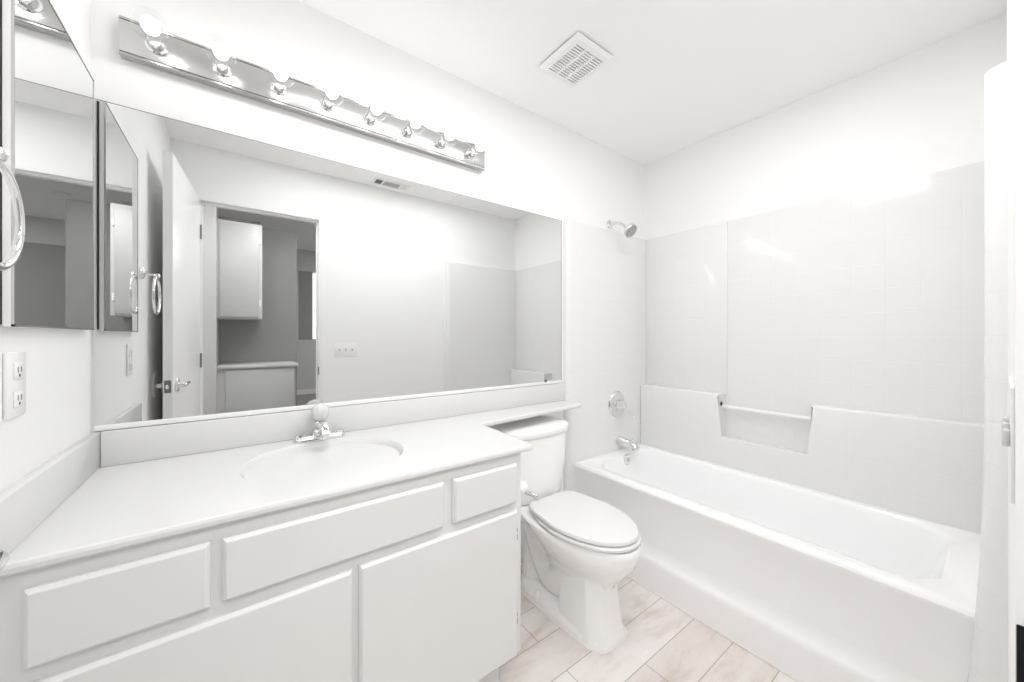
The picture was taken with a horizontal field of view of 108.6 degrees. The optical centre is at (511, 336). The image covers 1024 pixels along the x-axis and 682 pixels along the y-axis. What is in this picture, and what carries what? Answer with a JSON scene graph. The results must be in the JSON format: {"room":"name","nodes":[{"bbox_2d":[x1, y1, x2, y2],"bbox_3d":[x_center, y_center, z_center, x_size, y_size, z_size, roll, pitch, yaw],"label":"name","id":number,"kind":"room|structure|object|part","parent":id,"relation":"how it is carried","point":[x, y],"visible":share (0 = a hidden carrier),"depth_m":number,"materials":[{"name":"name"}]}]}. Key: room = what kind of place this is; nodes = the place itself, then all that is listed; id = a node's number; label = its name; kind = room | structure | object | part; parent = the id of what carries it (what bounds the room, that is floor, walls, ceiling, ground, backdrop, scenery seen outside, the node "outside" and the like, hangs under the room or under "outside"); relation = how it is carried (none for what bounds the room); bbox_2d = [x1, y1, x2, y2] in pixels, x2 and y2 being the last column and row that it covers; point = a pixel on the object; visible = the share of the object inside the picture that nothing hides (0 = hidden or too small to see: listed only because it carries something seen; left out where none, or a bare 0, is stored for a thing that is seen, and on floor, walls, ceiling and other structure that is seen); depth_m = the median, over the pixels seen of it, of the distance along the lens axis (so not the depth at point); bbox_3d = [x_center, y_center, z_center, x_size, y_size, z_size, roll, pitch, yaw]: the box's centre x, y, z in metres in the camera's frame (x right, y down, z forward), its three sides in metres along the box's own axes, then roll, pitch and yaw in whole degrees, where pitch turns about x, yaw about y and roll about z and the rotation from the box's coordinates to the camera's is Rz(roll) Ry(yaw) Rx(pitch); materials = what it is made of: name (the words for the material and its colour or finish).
{"room":"bathroom","nodes":[
{"label":"bathroom","id":0,"kind":"room"},
{"bbox_2d":[0,0,90,491],"bbox_3d":[-0.752,-0.005,0.380,0.100,2.410,1.740,0,0,-37],"label":"wall","id":1,"kind":"structure","parent":0,"point":[57,416],"depth_m":0.80,"materials":[{"name":"white paint"}]},
{"bbox_2d":[0,549,9,570],"bbox_3d":[-0.391,0.162,0.143,0.119,2.053,0.714,0,0,-42],"label":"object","id":2,"kind":"structure","parent":1,"relation":"in","point":[4,556],"depth_m":0.38,"materials":[{"name":"silver metal"}]},
{"bbox_2d":[0,147,24,270],"bbox_3d":[-0.748,-0.194,0.510,0.062,0.201,0.164,0,0,-37],"label":"towel ring","id":3,"kind":"object","parent":1,"relation":"attached to","point":[14,254],"visible":1,"depth_m":0.57,"materials":[{"name":"silver metal"}]},
{"bbox_3d":[-0.744,-0.261,0.514,0.051,0.023,0.021,0,0,-37],"label":"post","id":4,"kind":"part","parent":3,"relation":"part of","materials":[{"name":"silver metal"}]},
{"bbox_2d":[3,351,25,419],"bbox_3d":[-0.900,0.086,0.668,0.008,0.117,0.072,0,0,-37],"label":"wall outlet","id":5,"kind":"object","parent":1,"relation":"attached to","point":[14,363],"visible":1,"depth_m":0.66,"materials":[{"name":"white plastic"}]},
{"bbox_2d":[13,362,23,379],"bbox_3d":[-0.898,0.062,0.670,0.003,0.030,0.034,0,0,-37],"label":"receptacle","id":6,"kind":"object","parent":5,"relation":"attached to","point":[18,367],"depth_m":0.67,"materials":[{"name":"white plastic"}]},
{"bbox_2d":[13,389,23,407],"bbox_3d":[-0.898,0.113,0.670,0.003,0.030,0.034,0,0,-37],"label":"receptacle","id":7,"kind":"object","parent":5,"relation":"attached to","point":[18,394],"depth_m":0.67,"materials":[{"name":"white plastic"}]},
{"bbox_2d":[0,0,93,329],"bbox_3d":[-0.997,-0.352,0.805,0.018,0.671,0.444,0,0,-37],"label":"medicine cabinet","id":8,"kind":"object","parent":1,"relation":"attached to","point":[47,88],"visible":1,"depth_m":0.74,"materials":[{"name":"silver mirror"}]},
{"bbox_2d":[91,0,643,563],"bbox_3d":[-0.151,-0.005,1.854,2.630,2.410,0.100,0,0,-37],"label":"wall","id":9,"kind":"structure","parent":0,"point":[534,164],"depth_m":1.46,"materials":[{"name":"white paint"}]},
{"bbox_2d":[118,5,490,171],"bbox_3d":[-0.589,-0.853,1.361,1.220,0.110,0.164,0,0,-37],"label":"vanity light","id":10,"kind":"object","parent":9,"relation":"attached to","point":[143,42],"visible":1,"depth_m":1.25,"materials":[{"name":"metal"}]},
{"bbox_2d":[145,33,166,54],"bbox_3d":[-1.036,-0.853,1.068,0.048,0.048,0.034,0,0,-37],"label":"socket","id":11,"kind":"object","parent":10,"relation":"attached to","point":[158,48],"depth_m":1.07,"materials":[{"name":"silver metal"}]},
{"bbox_2d":[212,57,231,76],"bbox_3d":[-0.914,-0.853,1.160,0.048,0.048,0.034,0,0,-37],"label":"socket","id":12,"kind":"object","parent":10,"relation":"attached to","point":[217,71],"depth_m":1.16,"materials":[{"name":"silver metal"}]},
{"bbox_2d":[270,78,286,95],"bbox_3d":[-0.792,-0.853,1.251,0.048,0.048,0.034,0,0,-37],"label":"socket","id":13,"kind":"object","parent":10,"relation":"attached to","point":[275,90],"depth_m":1.25,"materials":[{"name":"silver metal"}]},
{"bbox_2d":[320,95,334,111],"bbox_3d":[-0.670,-0.853,1.342,0.048,0.048,0.034,0,0,-37],"label":"socket","id":14,"kind":"object","parent":10,"relation":"attached to","point":[324,106],"depth_m":1.34,"materials":[{"name":"silver metal"}]},
{"bbox_2d":[364,111,376,125],"bbox_3d":[-0.548,-0.853,1.433,0.048,0.048,0.034,0,0,-37],"label":"socket","id":15,"kind":"object","parent":10,"relation":"attached to","point":[368,121],"depth_m":1.43,"materials":[{"name":"silver metal"}]},
{"bbox_2d":[402,124,414,137],"bbox_3d":[-0.426,-0.853,1.524,0.048,0.048,0.034,0,0,-37],"label":"socket","id":16,"kind":"object","parent":10,"relation":"attached to","point":[406,133],"depth_m":1.52,"materials":[{"name":"silver metal"}]},
{"bbox_2d":[436,137,447,148],"bbox_3d":[-0.304,-0.853,1.616,0.048,0.048,0.034,0,0,-37],"label":"socket","id":17,"kind":"object","parent":10,"relation":"attached to","point":[440,141],"depth_m":1.61,"materials":[{"name":"silver metal"}]},
{"bbox_2d":[466,147,477,158],"bbox_3d":[-0.182,-0.853,1.707,0.048,0.048,0.034,0,0,-37],"label":"socket","id":18,"kind":"object","parent":10,"relation":"attached to","point":[471,153],"depth_m":1.71,"materials":[{"name":"silver metal"}]},
{"bbox_2d":[94,98,561,430],"bbox_3d":[-0.440,-0.200,1.568,1.810,0.928,0.012,0,0,-37],"label":"wall mirror","id":19,"kind":"object","parent":9,"relation":"attached to","point":[234,276],"visible":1,"depth_m":1.30,"materials":[{"name":"clear glass"}]},
{"bbox_2d":[100,383,564,466],"bbox_3d":[-0.426,0.315,1.573,1.811,0.099,0.020,0,0,-37],"label":"backsplash","id":20,"kind":"structure","parent":9,"relation":"attached to","point":[137,444],"depth_m":1.28,"materials":[{"name":"white stone"}]},
{"bbox_2d":[563,219,570,490],"bbox_3d":[0.321,0.263,2.129,0.040,1.875,0.025,0,0,-37],"label":"trim","id":21,"kind":"structure","parent":9,"relation":"attached to","point":[566,222],"depth_m":2.12,"materials":[{"name":"white paint"}]},
{"bbox_2d":[571,220,646,491],"bbox_3d":[0.636,0.263,2.365,0.748,1.875,0.025,0,0,-37],"label":"shower wall panel","id":22,"kind":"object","parent":9,"relation":"attached to","point":[608,267],"depth_m":2.30,"materials":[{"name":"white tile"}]},
{"bbox_2d":[608,391,633,416],"bbox_3d":[0.702,0.435,2.342,0.164,0.164,0.089,0,0,-37],"label":"shower valve","id":23,"kind":"object","parent":22,"relation":"attached to","point":[617,404],"visible":1,"depth_m":2.34,"materials":[{"name":"silver metal"}]},
{"bbox_3d":[0.701,0.435,2.343,0.060,0.060,0.059,0,0,-37],"label":"stem","id":24,"kind":"part","parent":23,"relation":"part of","materials":[{"name":"silver metal"}]},
{"bbox_3d":[0.742,0.473,2.343,0.081,0.083,0.024,0,0,-18],"label":"lever","id":25,"kind":"part","parent":23,"relation":"part of","materials":[{"name":"silver metal"}]},
{"bbox_2d":[616,436,639,451],"bbox_3d":[0.735,0.676,2.331,0.060,0.079,0.148,0,0,-37],"label":"tub spout","id":26,"kind":"object","parent":22,"relation":"attached to","point":[620,440],"visible":1,"depth_m":2.31,"materials":[{"name":"silver metal"}]},
{"bbox_2d":[607,220,636,238],"bbox_3d":[0.693,-0.673,2.308,0.089,0.154,0.183,0,0,-37],"label":"shower fixture","id":27,"kind":"object","parent":9,"relation":"attached to","point":[629,230],"visible":1,"depth_m":2.27,"materials":[{"name":"silver metal"}]},
{"bbox_3d":[0.672,-0.700,2.323,0.022,0.064,0.121,0,0,-43],"label":"arm","id":28,"kind":"part","parent":27,"relation":"part of","materials":[{"name":"silver metal"}]},
{"bbox_2d":[499,563,796,681],"bbox_3d":[0.341,1.240,1.198,2.830,0.080,1.740,0,0,-37],"label":"floor","id":29,"kind":"structure","parent":0,"point":[663,643],"depth_m":1.39,"materials":[{"name":"tile"}]},
{"bbox_2d":[0,453,520,681],"bbox_3d":[-0.565,0.793,1.125,1.088,0.814,0.568,0,0,-37],"label":"vanity cabinet","id":30,"kind":"object","parent":29,"relation":"on","point":[418,579],"visible":0.84,"depth_m":0.85,"materials":[{"name":"white paint"}]},
{"bbox_3d":[-0.707,0.482,0.675,0.237,0.132,0.018,0,0,-37],"label":"drawer","id":31,"kind":"part","parent":30,"relation":"part of","materials":[{"name":"white paint"}]},
{"bbox_3d":[-0.598,0.812,0.756,0.508,0.475,0.018,0,0,-37],"label":"door","id":32,"kind":"part","parent":30,"relation":"part of","materials":[{"name":"white paint"}]},
{"bbox_2d":[0,383,580,576],"bbox_3d":[-0.269,0.387,1.347,1.832,0.242,0.570,0,0,-37],"label":"countertop","id":33,"kind":"structure","parent":30,"relation":"on","point":[156,482],"depth_m":1.02,"materials":[{"name":"white stone"}]},
{"bbox_2d":[293,404,344,443],"bbox_3d":[-0.656,0.302,1.274,0.164,0.124,0.155,0,0,-37],"label":"sink faucet","id":34,"kind":"object","parent":33,"relation":"on","point":[321,430],"visible":1,"depth_m":1.29,"materials":[{"name":"silver metal"}]},
{"bbox_3d":[-0.686,0.353,1.314,0.164,0.024,0.054,0,0,-37],"label":"plate","id":35,"kind":"part","parent":34,"relation":"part of","materials":[{"name":"silver metal"}]},
{"bbox_3d":[-0.686,0.271,1.314,0.058,0.057,0.055,0,0,-37],"label":"knob handle","id":36,"kind":"part","parent":34,"relation":"part of","materials":[{"name":"white plastic"}]},
{"bbox_3d":[-0.650,0.321,1.266,0.052,0.058,0.136,0,0,-37],"label":"spout","id":37,"kind":"part","parent":34,"relation":"part of","materials":[{"name":"silver metal"}]},
{"bbox_3d":[-0.396,0.481,0.908,0.499,0.129,0.018,0,0,-37],"label":"drawer","id":38,"kind":"part","parent":30,"relation":"part of","materials":[{"name":"white paint"}]},
{"bbox_3d":[-0.183,0.811,1.067,0.496,0.478,0.018,0,0,-37],"label":"door","id":39,"kind":"part","parent":30,"relation":"part of","materials":[{"name":"white paint"}]},
{"bbox_3d":[-0.079,0.481,1.145,0.234,0.129,0.018,0,0,-37],"label":"drawer","id":40,"kind":"part","parent":30,"relation":"part of","materials":[{"name":"white paint"}]},
{"bbox_2d":[521,480,539,500],"bbox_3d":[0.047,0.521,1.258,0.052,0.058,0.098,0,0,-37],"label":"paper holder","id":41,"kind":"object","parent":30,"relation":"attached to","point":[524,487],"visible":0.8,"depth_m":1.25,"materials":[{"name":"white plastic"}]},
{"bbox_3d":[0.064,0.537,1.255,0.075,0.027,0.020,0,0,42],"label":"arm","id":42,"kind":"part","parent":41,"relation":"part of","materials":[{"name":"silver metal"}]},
{"bbox_2d":[492,416,640,653],"bbox_3d":[0.252,0.815,1.642,0.422,0.770,0.698,0,0,-37],"label":"toilet","id":43,"kind":"object","parent":29,"relation":"on","point":[578,547],"visible":0.86,"depth_m":1.52,"materials":[{"name":"white ceramic"}]},
{"bbox_3d":[0.105,0.456,1.837,0.422,0.052,0.210,0,0,-37],"label":"tank lid","id":44,"kind":"part","parent":43,"relation":"part of","materials":[{"name":"white ceramic"}]},
{"bbox_3d":[0.103,0.640,1.841,0.404,0.314,0.202,0,0,-37],"label":"tank","id":45,"kind":"part","parent":43,"relation":"part of","materials":[{"name":"white ceramic"}]},
{"bbox_3d":[0.311,0.764,1.562,0.342,0.022,0.472,0,0,-37],"label":"lid","id":46,"kind":"part","parent":43,"relation":"part of","materials":[{"name":"white plastic"}]},
{"bbox_3d":[0.314,0.787,1.559,0.350,0.016,0.480,0,0,-37],"label":"seat","id":47,"kind":"part","parent":43,"relation":"part of","materials":[{"name":"white plastic"}]},
{"bbox_2d":[575,444,979,681],"bbox_3d":[1.063,0.969,1.751,0.683,0.462,1.471,0,0,-37],"label":"bathtub","id":48,"kind":"object","parent":29,"relation":"on","point":[817,586],"visible":0.88,"depth_m":1.43,"materials":[{"name":"white ceramic"}]},
{"bbox_3d":[0.728,0.776,2.319,0.068,0.068,0.016,0,0,-37],"label":"overflow plate","id":49,"kind":"part","parent":48,"relation":"part of","materials":[{"name":"silver metal"}]},
{"bbox_2d":[297,0,1006,164],"bbox_3d":[0.341,-1.250,1.198,2.830,0.080,1.740,0,0,-37],"label":"ceiling","id":50,"kind":"structure","parent":0,"point":[680,74],"depth_m":1.52,"materials":[{"name":"white paint"}]},
{"bbox_2d":[539,31,612,86],"bbox_3d":[0.278,-1.199,1.611,0.219,0.021,0.236,0,0,-37],"label":"exhaust fan","id":51,"kind":"object","parent":50,"relation":"attached to","point":[579,57],"visible":1,"depth_m":1.58,"materials":[{"name":"white plastic"}]},
{"bbox_2d":[644,13,1006,239],"bbox_3d":[1.433,-0.005,2.015,0.100,2.410,1.740,0,0,-37],"label":"wall","id":52,"kind":"structure","parent":0,"point":[920,112],"depth_m":1.75,"materials":[{"name":"white paint"}]},
{"bbox_2d":[641,384,983,533],"bbox_3d":[1.352,0.546,1.967,0.078,0.428,1.469,0,0,-37],"label":"tub surround","id":53,"kind":"object","parent":52,"relation":"attached to","point":[923,467],"visible":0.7,"depth_m":1.65,"materials":[{"name":"white plastic"}]},
{"bbox_2d":[720,402,810,420],"bbox_3d":[1.341,0.396,1.966,0.041,0.039,0.417,0,0,-37],"label":"towel bar","id":54,"kind":"object","parent":53,"relation":"attached to","point":[808,418],"visible":0.88,"depth_m":1.95,"materials":[{"name":"white plastic"}]},
{"bbox_2d":[649,161,983,452],"bbox_3d":[1.385,0.062,1.992,0.005,1.475,1.469,0,0,-37],"label":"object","id":55,"kind":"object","parent":52,"relation":"attached to","point":[872,298],"depth_m":1.69,"materials":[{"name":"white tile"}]},
{"bbox_2d":[646,222,726,394],"bbox_3d":[1.099,-0.166,2.364,0.007,1.011,0.531,0,0,-37],"label":"wall panel","id":56,"kind":"object","parent":55,"relation":"attached to","point":[686,272],"visible":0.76,"depth_m":2.33,"materials":[{"name":"white plastic"}]},
{"bbox_2d":[1007,0,1014,681],"bbox_3d":[0.829,-0.005,0.545,2.630,2.410,0.109,0,0,-37],"label":"door frame","id":57,"kind":"structure","parent":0,"point":[1010,3],"depth_m":0.49,"materials":[{"name":"white paint"}]},
{"bbox_2d":[967,61,1007,681],"bbox_3d":[1.224,0.263,0.962,0.088,1.875,0.087,0,0,-37],"label":"trim","id":58,"kind":"structure","parent":57,"relation":"attached to","point":[989,651],"depth_m":0.92,"materials":[{"name":"white paint"}]},
{"bbox_2d":[1001,376,1013,503],"bbox_3d":[0.541,0.104,0.402,0.165,0.112,0.007,0,0,-37],"label":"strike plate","id":59,"kind":"object","parent":57,"relation":"attached to","point":[1007,433],"visible":1,"depth_m":0.35,"materials":[{"name":"white metal"}]},
{"bbox_3d":[0.543,0.104,0.400,0.165,0.112,0.002,0,0,-37],"label":"plate","id":60,"kind":"part","parent":59,"relation":"part of","materials":[{"name":"white plastic"}]},
{"bbox_2d":[1015,0,1023,681],"bbox_3d":[0.160,0.158,0.041,0.715,2.085,0.115,0,0,-37],"label":"trim","id":61,"kind":"structure","parent":57,"relation":"attached to","point":[1019,4],"depth_m":0.29,"materials":[{"name":"white paint"}]},
{"bbox_3d":[0.405,0.255,0.274,0.002,0.060,0.034,0,0,-37],"label":"strike plate","id":62,"kind":"part","parent":61,"relation":"part of","materials":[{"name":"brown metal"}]}
]}

